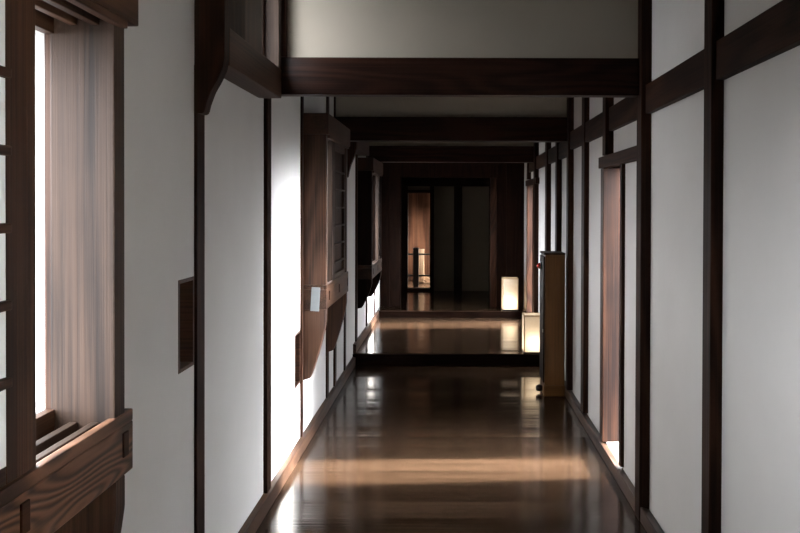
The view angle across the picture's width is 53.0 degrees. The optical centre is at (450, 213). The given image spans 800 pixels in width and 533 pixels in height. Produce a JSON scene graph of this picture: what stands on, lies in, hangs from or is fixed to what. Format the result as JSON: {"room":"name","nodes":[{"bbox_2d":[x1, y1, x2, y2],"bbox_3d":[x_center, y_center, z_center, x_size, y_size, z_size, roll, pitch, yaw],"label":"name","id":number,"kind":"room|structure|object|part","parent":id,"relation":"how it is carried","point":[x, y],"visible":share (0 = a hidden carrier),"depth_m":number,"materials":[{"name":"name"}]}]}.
{"room":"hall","nodes":[
{"label":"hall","id":0,"kind":"room"},
{"bbox_2d":[35,0,379,532],"bbox_3d":[-1.025,0.007,4.160,0.190,3.100,13.120,0,1,0],"label":"wall","id":1,"kind":"structure","parent":0,"point":[159,51],"depth_m":3.11,"materials":[{"name":"white paint"}]},
{"bbox_2d":[0,0,137,532],"bbox_3d":[-0.874,0.268,1.450,0.185,1.729,1.115,0,1,0],"label":"window","id":2,"kind":"structure","parent":1,"relation":"in","point":[64,465],"depth_m":1.89,"materials":[{"name":"brown wood"}]},
{"bbox_3d":[-0.822,0.487,1.260,0.032,0.055,0.380,0,1,0],"label":"sash rail","id":3,"kind":"part","parent":2,"relation":"part of","materials":[{"name":"brown wood"}]},
{"bbox_3d":[-0.952,-0.442,1.446,0.026,0.040,0.900,0,1,0],"label":"rail","id":4,"kind":"part","parent":2,"relation":"part of","materials":[{"name":"brown wood"}]},
{"bbox_3d":[-0.955,0.495,1.455,0.026,0.052,0.900,0,1,0],"label":"rail","id":5,"kind":"part","parent":2,"relation":"part of","materials":[{"name":"brown wood"}]},
{"bbox_2d":[194,0,280,114],"bbox_3d":[-0.891,-0.906,3.447,0.113,1.060,0.998,0,1,0],"label":"window","id":6,"kind":"structure","parent":1,"relation":"in","point":[238,42],"depth_m":3.18,"materials":[{"name":"brown wood"}]},
{"bbox_2d":[229,0,244,39],"bbox_3d":[-0.856,-1.064,3.148,0.026,0.718,0.258,0,1,0],"label":"shutter","id":7,"kind":"object","parent":6,"relation":"attached to","point":[236,7],"depth_m":3.16,"materials":[{"name":"brown wood"}]},
{"bbox_2d":[245,0,262,53],"bbox_3d":[-0.860,-1.067,3.440,0.026,0.718,0.323,0,1,0],"label":"shutter","id":8,"kind":"object","parent":6,"relation":"attached to","point":[253,8],"depth_m":3.45,"materials":[{"name":"brown wood"}]},
{"bbox_2d":[238,357,355,532],"bbox_3d":[-0.939,1.478,2.683,0.030,0.087,10.138,0,1,0],"label":"baseboard","id":9,"kind":"structure","parent":1,"relation":"attached to","point":[252,523],"depth_m":4.67,"materials":[{"name":"brown wood"}]},
{"bbox_2d":[303,113,349,379],"bbox_3d":[-0.949,0.207,5.647,0.334,1.709,1.110,0,1,0],"label":"window","id":10,"kind":"structure","parent":1,"relation":"in","point":[326,139],"depth_m":5.11,"materials":[{"name":"brown wood"}]},
{"bbox_2d":[310,287,319,310],"bbox_3d":[-0.865,0.546,5.102,0.063,0.155,0.004,0,1,0],"label":"paper slip","id":11,"kind":"object","parent":10,"relation":"attached to","point":[315,292],"visible":1,"depth_m":5.10,"materials":[{"name":"white paper"}]},
{"bbox_3d":[-0.820,-0.473,5.791,0.030,0.055,0.510,0,1,0],"label":"sash rail","id":12,"kind":"part","parent":10,"relation":"part of","materials":[{"name":"brown wood"}]},
{"bbox_3d":[-0.822,0.443,5.800,0.032,0.055,0.510,0,1,0],"label":"sash rail","id":13,"kind":"part","parent":10,"relation":"part of","materials":[{"name":"brown wood"}]},
{"bbox_2d":[347,142,368,177],"bbox_3d":[-0.891,-0.901,7.632,0.113,1.150,1.120,0,1,0],"label":"window","id":14,"kind":"structure","parent":1,"relation":"in","point":[359,148],"depth_m":7.10,"materials":[{"name":"brown wood"}]},
{"bbox_2d":[353,311,378,352],"bbox_3d":[-0.939,1.301,9.032,0.030,0.087,2.498,0,1,0],"label":"baseboard","id":15,"kind":"structure","parent":1,"relation":"attached to","point":[365,332],"depth_m":8.64,"materials":[{"name":"brown wood"}]},
{"bbox_2d":[358,157,382,307],"bbox_3d":[-0.949,0.192,8.622,0.334,1.524,1.160,0,1,0],"label":"window","id":16,"kind":"structure","parent":1,"relation":"in","point":[370,170],"depth_m":8.06,"materials":[{"name":"brown wood"}]},
{"bbox_2d":[408,193,429,279],"bbox_3d":[0.001,-0.165,14.529,2.000,2.750,0.060,0,1,0],"label":"wall","id":17,"kind":"structure","parent":0,"point":[418,203],"depth_m":14.50,"materials":[{"name":"brown wood"}]},
{"bbox_2d":[353,317,539,353],"bbox_3d":[0.011,1.455,9.049,2.030,0.216,2.530,0,1,0],"label":"floor","id":18,"kind":"structure","parent":0,"point":[388,335],"depth_m":8.73,"materials":[{"name":"brown wood"}]},
{"bbox_2d":[379,311,525,317],"bbox_3d":[0.011,1.295,10.298,1.930,0.080,0.030,0,1,0],"label":"step riser","id":19,"kind":"structure","parent":18,"relation":"on","point":[435,314],"depth_m":10.28,"materials":[{"name":"brown wood"}]},
{"bbox_2d":[522,313,539,352],"bbox_3d":[0.814,1.175,7.892,0.210,0.370,0.210,0,1,0],"label":"lantern","id":20,"kind":"object","parent":18,"relation":"on","point":[530,322],"visible":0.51,"depth_m":7.79,"materials":[{"name":"white paper"}]},
{"bbox_3d":[0.714,1.174,7.792,0.011,0.346,0.011,0,1,0],"label":"frame post","id":21,"kind":"part","parent":20,"relation":"part of","materials":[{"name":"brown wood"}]},
{"bbox_3d":[0.814,0.996,7.790,0.210,0.011,0.011,0,1,0],"label":"rail","id":22,"kind":"part","parent":20,"relation":"part of","materials":[{"name":"brown wood"}]},
{"bbox_2d":[408,186,488,290],"bbox_3d":[0.015,-0.147,12.749,1.970,2.750,0.100,0,1,0],"label":"wall","id":23,"kind":"structure","parent":0,"point":[475,200],"depth_m":12.70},
{"bbox_2d":[408,190,429,290],"bbox_3d":[-0.509,0.426,12.725,0.350,1.600,0.160,0,1,0],"label":"door","id":24,"kind":"structure","parent":23,"relation":"in","point":[409,191],"depth_m":12.65,"materials":[{"name":"brown wood"}]},
{"bbox_2d":[401,178,489,186],"bbox_3d":[0.017,-0.526,12.655,1.970,0.190,0.080,0,1,0],"label":"lintel","id":25,"kind":"object","parent":23,"relation":"attached to","point":[464,182],"visible":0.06,"depth_m":12.62,"materials":[{"name":"brown wood"}]},
{"bbox_2d":[369,142,532,145],"bbox_3d":[0.018,-1.125,9.070,1.930,0.725,0.060,0,1,0],"label":"wall","id":26,"kind":"structure","parent":0,"point":[370,143],"depth_m":9.04,"materials":[{"name":"paint"}]},
{"bbox_2d":[368,146,533,162],"bbox_3d":[-0.008,-0.672,9.074,1.880,0.180,0.160,0,1,0],"label":"crossbeam","id":27,"kind":"object","parent":26,"relation":"attached to","point":[383,154],"visible":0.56,"depth_m":8.99,"materials":[{"name":"brown wood"}]},
{"bbox_2d":[256,366,646,532],"bbox_3d":[0.010,1.574,2.700,2.030,0.100,10.170,0,1,0],"label":"floor","id":28,"kind":"structure","parent":0,"point":[398,449],"depth_m":4.83,"materials":[{"name":"brown wood"}]},
{"bbox_2d":[353,354,539,365],"bbox_3d":[0.011,1.419,7.769,1.930,0.112,0.030,0,1,0],"label":"step riser","id":29,"kind":"structure","parent":28,"relation":"on","point":[361,359],"depth_m":7.75,"materials":[{"name":"brown wood"}]},
{"bbox_2d":[536,251,564,395],"bbox_3d":[0.818,0.903,6.664,0.223,1.169,0.310,0,1,0],"label":"base cabinet","id":30,"kind":"object","parent":28,"relation":"on","point":[551,265],"visible":1,"depth_m":6.52,"materials":[{"name":"brown wood"}]},
{"bbox_3d":[0.759,0.863,6.661,0.011,1.030,0.275,0,1,0],"label":"door","id":31,"kind":"part","parent":30,"relation":"part of","materials":[{"name":"brown wood"}]},
{"bbox_2d":[336,97,566,116],"bbox_3d":[0.018,-1.121,6.514,1.930,0.682,0.050,0,1,0],"label":"wall","id":32,"kind":"structure","parent":0,"point":[345,106],"depth_m":6.49,"materials":[{"name":"paint"}]},
{"bbox_2d":[334,117,566,141],"bbox_3d":[-0.005,-0.685,6.519,1.885,0.192,0.150,0,1,0],"label":"crossbeam","id":33,"kind":"object","parent":32,"relation":"attached to","point":[362,129],"visible":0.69,"depth_m":6.44,"materials":[{"name":"brown wood"}]},
{"bbox_2d":[377,280,525,310],"bbox_3d":[-0.004,1.379,12.664,3.000,0.300,4.700,0,1,0],"label":"floor","id":34,"kind":"structure","parent":0,"point":[410,300],"depth_m":11.30,"materials":[{"name":"brown wood"}]},
{"bbox_2d":[401,186,407,290],"bbox_3d":[-0.828,0.346,12.674,0.287,1.760,0.060,0,1,0],"label":"post","id":35,"kind":"object","parent":34,"relation":"on","point":[404,189],"visible":0.45,"depth_m":12.65,"materials":[{"name":"brown wood"}]},
{"bbox_2d":[408,248,429,286],"bbox_3d":[-0.528,0.893,13.209,0.870,0.658,0.092,0,1,0],"label":"stair railing","id":36,"kind":"object","parent":34,"relation":"on","point":[415,253],"visible":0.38,"depth_m":13.17,"materials":[{"name":"black paint"}]},
{"bbox_3d":[-0.580,0.899,13.209,0.090,0.645,0.080,0,1,0],"label":"newel post","id":37,"kind":"part","parent":36,"relation":"part of","materials":[{"name":"black paint"}]},
{"bbox_3d":[-0.557,0.670,13.207,0.810,0.028,0.030,0,1,0],"label":"handrail","id":38,"kind":"part","parent":36,"relation":"part of","materials":[{"name":"black paint"}]},
{"bbox_2d":[419,249,429,283],"bbox_3d":[-0.428,0.915,13.909,0.350,0.600,0.080,0,1,0],"label":"brace","id":39,"kind":"object","parent":34,"relation":"on","point":[421,257],"visible":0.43,"depth_m":13.87,"materials":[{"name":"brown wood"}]},
{"bbox_3d":[-0.514,0.915,13.909,0.090,0.600,0.080,0,1,0],"label":"post","id":40,"kind":"part","parent":39,"relation":"part of","materials":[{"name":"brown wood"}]},
{"bbox_2d":[430,186,433,290],"bbox_3d":[-0.301,0.347,12.674,0.065,1.760,0.060,0,1,0],"label":"post","id":41,"kind":"object","parent":34,"relation":"on","point":[431,187],"visible":1,"depth_m":12.65,"materials":[{"name":"brown wood"}]},
{"bbox_2d":[454,186,461,290],"bbox_3d":[0.111,0.349,12.674,0.128,1.760,0.060,0,1,0],"label":"post","id":42,"kind":"object","parent":34,"relation":"on","point":[457,189],"visible":1,"depth_m":12.65,"materials":[{"name":"brown wood"}]},
{"bbox_2d":[489,187,489,290],"bbox_3d":[0.649,0.350,12.674,0.100,1.760,0.060,0,1,0],"label":"post","id":43,"kind":"object","parent":34,"relation":"on","point":[489,187],"visible":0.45,"depth_m":12.65,"materials":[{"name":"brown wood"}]},
{"bbox_2d":[490,178,496,306],"bbox_3d":[0.567,0.384,10.744,0.087,1.729,0.100,0,1,0],"label":"post","id":44,"kind":"object","parent":34,"relation":"on","point":[493,181],"visible":1,"depth_m":10.69,"materials":[{"name":"brown wood"}]},
{"bbox_2d":[501,277,517,310],"bbox_3d":[0.768,1.043,10.435,0.206,0.417,0.210,0,1,0],"label":"lantern","id":45,"kind":"object","parent":34,"relation":"on","point":[509,288],"visible":1,"depth_m":10.33,"materials":[{"name":"white paper"}]},
{"bbox_3d":[0.670,1.042,10.336,0.011,0.393,0.011,0,1,0],"label":"frame post","id":46,"kind":"part","parent":45,"relation":"part of","materials":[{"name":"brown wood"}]},
{"bbox_2d":[380,163,523,306],"bbox_3d":[0.015,-0.128,10.744,1.970,2.750,0.050,0,1,0],"label":"wall","id":47,"kind":"structure","parent":0,"point":[510,176],"depth_m":10.72,"materials":[{"name":"brown wood"}]},
{"bbox_2d":[287,0,637,57],"bbox_3d":[0.018,-1.106,3.997,1.930,0.665,0.015,0,1,0],"label":"wall","id":48,"kind":"structure","parent":0,"point":[315,28],"depth_m":3.99,"materials":[{"name":"paint"}]},
{"bbox_2d":[281,57,638,97],"bbox_3d":[-0.008,-0.681,4.001,1.880,0.185,0.085,0,1,0],"label":"crossbeam","id":49,"kind":"object","parent":48,"relation":"attached to","point":[300,76],"visible":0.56,"depth_m":3.96,"materials":[{"name":"brown wood"}]},
{"bbox_2d":[281,0,286,56],"bbox_3d":[-0.832,-1.109,3.967,0.034,0.663,0.045,0,1,0],"label":"frame post","id":50,"kind":"object","parent":49,"relation":"on","point":[283,2],"visible":0.65,"depth_m":3.95,"materials":[{"name":"brown wood"}]},
{"bbox_2d":[524,0,799,532],"bbox_3d":[1.030,0.013,4.160,0.200,3.100,13.120,0,1,0],"label":"wall","id":51,"kind":"structure","parent":0,"point":[760,490],"depth_m":3.16,"materials":[{"name":"white paint"}]},
{"bbox_2d":[529,163,532,171],"bbox_3d":[0.977,-0.573,9.425,0.050,0.140,0.740,0,1,0],"label":"wall rail","id":52,"kind":"object","parent":51,"relation":"attached to","point":[530,164],"visible":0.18,"depth_m":9.56,"materials":[{"name":"brown wood"}]},
{"bbox_2d":[525,177,539,312],"bbox_3d":[1.056,0.489,9.468,0.245,1.794,1.205,0,1,0],"label":"door","id":53,"kind":"structure","parent":51,"relation":"in","point":[529,183],"depth_m":9.97,"materials":[{"name":"brown wood"}]},
{"bbox_2d":[536,152,544,168],"bbox_3d":[0.977,-0.563,8.450,0.050,0.140,0.970,0,1,0],"label":"wall rail","id":54,"kind":"object","parent":51,"relation":"attached to","point":[540,159],"visible":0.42,"depth_m":8.51,"materials":[{"name":"brown wood"}]},
{"bbox_2d":[548,146,554,163],"bbox_3d":[0.977,-0.554,7.510,0.050,0.140,0.650,0,1,0],"label":"wall rail","id":55,"kind":"object","parent":51,"relation":"attached to","point":[551,152],"visible":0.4,"depth_m":7.58,"materials":[{"name":"brown wood"}]},
{"bbox_2d":[558,141,566,158],"bbox_3d":[0.977,-0.547,6.787,0.050,0.140,0.595,0,1,0],"label":"wall rail","id":56,"kind":"object","parent":51,"relation":"attached to","point":[562,151],"visible":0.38,"depth_m":6.83,"materials":[{"name":"brown wood"}]},
{"bbox_2d":[570,125,581,148],"bbox_3d":[0.977,-0.581,6.095,0.050,0.140,0.600,0,1,0],"label":"wall rail","id":57,"kind":"object","parent":51,"relation":"attached to","point":[576,134],"visible":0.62,"depth_m":6.08,"materials":[{"name":"brown wood"}]},
{"bbox_2d":[585,112,602,141],"bbox_3d":[0.977,-0.573,5.300,0.050,0.140,0.750,0,1,0],"label":"wall rail","id":58,"kind":"object","parent":51,"relation":"attached to","point":[593,127],"visible":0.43,"depth_m":5.34,"materials":[{"name":"brown wood"}]},
{"bbox_2d":[565,381,634,511],"bbox_3d":[0.953,1.459,5.893,0.045,0.074,3.718,0,1,0],"label":"baseboard","id":59,"kind":"structure","parent":51,"relation":"attached to","point":[618,473],"depth_m":4.87,"materials":[{"name":"brown wood"}]},
{"bbox_2d":[598,145,636,466],"bbox_3d":[1.056,0.600,4.538,0.245,1.900,1.105,0,1,0],"label":"door","id":60,"kind":"structure","parent":51,"relation":"in","point":[612,231],"depth_m":4.99,"materials":[{"name":"brown wood"}]},
{"bbox_2d":[609,97,636,130],"bbox_3d":[0.977,-0.565,4.420,0.050,0.140,0.810,0,1,0],"label":"wall rail","id":61,"kind":"object","parent":51,"relation":"attached to","point":[622,113],"visible":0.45,"depth_m":4.44,"materials":[{"name":"brown wood"}]},
{"bbox_2d":[640,507,663,532],"bbox_3d":[0.953,1.508,0.774,0.045,0.074,6.320,0,1,0],"label":"baseboard","id":62,"kind":"structure","parent":51,"relation":"attached to","point":[647,519],"depth_m":3.80,"materials":[{"name":"brown wood"}]},
{"bbox_2d":[646,49,703,113],"bbox_3d":[0.977,-0.555,3.440,0.050,0.140,0.950,0,1,0],"label":"wall rail","id":63,"kind":"object","parent":51,"relation":"attached to","point":[686,79],"visible":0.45,"depth_m":3.38,"materials":[{"name":"brown wood"}]},
{"bbox_2d":[716,0,799,79],"bbox_3d":[0.977,-0.545,2.400,0.050,0.140,0.950,0,1,0],"label":"wall rail","id":64,"kind":"object","parent":51,"relation":"attached to","point":[775,31],"visible":0.8,"depth_m":2.48,"materials":[{"name":"brown wood"}]}
]}

